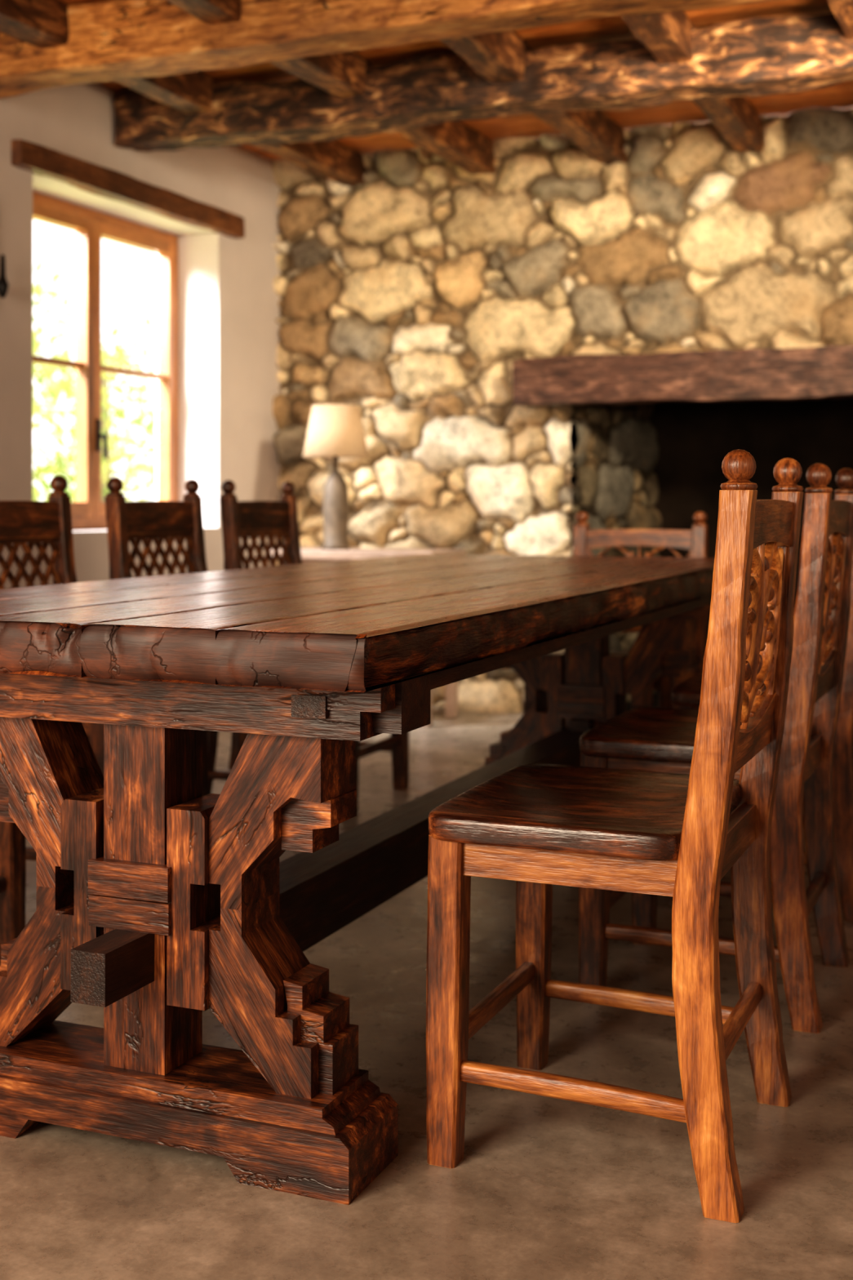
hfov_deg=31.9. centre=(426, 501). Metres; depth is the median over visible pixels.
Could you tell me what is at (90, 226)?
window
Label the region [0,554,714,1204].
dining table
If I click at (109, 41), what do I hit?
ceiling beam
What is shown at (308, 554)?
console table
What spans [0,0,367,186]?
joist
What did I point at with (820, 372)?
fireplace mantel
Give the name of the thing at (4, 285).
wall sconce
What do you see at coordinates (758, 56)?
ceiling beam
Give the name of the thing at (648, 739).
dining chair
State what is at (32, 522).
dining chair
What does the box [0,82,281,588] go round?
wall
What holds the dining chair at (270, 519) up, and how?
on the floor
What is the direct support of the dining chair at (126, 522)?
on the floor
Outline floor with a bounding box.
[0,707,852,1279]
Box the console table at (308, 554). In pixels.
[270,546,466,727]
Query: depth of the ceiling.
6.08 m
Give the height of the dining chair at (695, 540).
0.967 m
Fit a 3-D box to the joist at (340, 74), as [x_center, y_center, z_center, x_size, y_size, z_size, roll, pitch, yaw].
[-1.324,-1.646,3.308,0.136,0.167,8.500,0,0,22]
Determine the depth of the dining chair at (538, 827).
2.24 m
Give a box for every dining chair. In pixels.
[0,475,208,861]
[0,821,26,959]
[104,476,247,794]
[219,480,408,810]
[426,448,804,1222]
[547,511,707,707]
[578,462,852,1033]
[671,564,852,921]
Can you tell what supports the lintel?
attached to the wall at (228, 338)
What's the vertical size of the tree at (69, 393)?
2.900 m
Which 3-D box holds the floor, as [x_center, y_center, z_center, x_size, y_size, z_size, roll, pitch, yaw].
[0.262,1.050,3.247,6.000,0.100,10.200,0,0,22]
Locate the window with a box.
[32,191,177,530]
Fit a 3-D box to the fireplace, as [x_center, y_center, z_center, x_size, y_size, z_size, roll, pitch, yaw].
[1.590,0.100,7.040,2.150,1.800,0.875,0,0,22]
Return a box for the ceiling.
[60,0,852,160]
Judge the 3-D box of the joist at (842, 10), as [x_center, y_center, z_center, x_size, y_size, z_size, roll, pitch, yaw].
[0.450,-1.644,2.574,0.133,0.165,8.500,0,0,22]
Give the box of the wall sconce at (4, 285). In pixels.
[0,254,8,297]
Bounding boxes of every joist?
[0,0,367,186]
[166,0,496,173]
[439,30,626,164]
[619,10,763,153]
[827,0,852,39]
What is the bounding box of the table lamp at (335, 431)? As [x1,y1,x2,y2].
[302,404,368,549]
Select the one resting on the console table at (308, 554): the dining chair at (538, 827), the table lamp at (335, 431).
the table lamp at (335, 431)
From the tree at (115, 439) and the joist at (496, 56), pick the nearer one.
the joist at (496, 56)
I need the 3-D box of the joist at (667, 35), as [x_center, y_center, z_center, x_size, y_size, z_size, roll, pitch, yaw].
[-0.152,-1.647,2.823,0.135,0.166,8.500,0,0,22]
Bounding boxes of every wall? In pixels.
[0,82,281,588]
[271,107,852,712]
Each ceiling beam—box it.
[0,0,778,98]
[114,13,852,151]
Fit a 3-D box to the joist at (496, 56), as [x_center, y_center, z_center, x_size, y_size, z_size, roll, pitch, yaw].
[-0.733,-1.644,3.064,0.132,0.163,8.500,0,0,22]
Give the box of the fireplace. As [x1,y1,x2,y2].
[569,397,852,711]
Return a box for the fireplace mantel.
[512,344,852,407]
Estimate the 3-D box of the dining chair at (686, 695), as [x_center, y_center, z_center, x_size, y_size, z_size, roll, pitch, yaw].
[0.924,0.463,3.855,0.504,1.074,0.490,0,0,22]
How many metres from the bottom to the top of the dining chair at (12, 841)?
1.074 m
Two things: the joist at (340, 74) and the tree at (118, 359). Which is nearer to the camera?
the joist at (340, 74)
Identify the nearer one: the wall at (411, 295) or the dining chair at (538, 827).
the dining chair at (538, 827)
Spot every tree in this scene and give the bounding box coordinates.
[32,256,155,497]
[32,322,106,501]
[32,373,155,502]
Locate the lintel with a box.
[11,138,244,238]

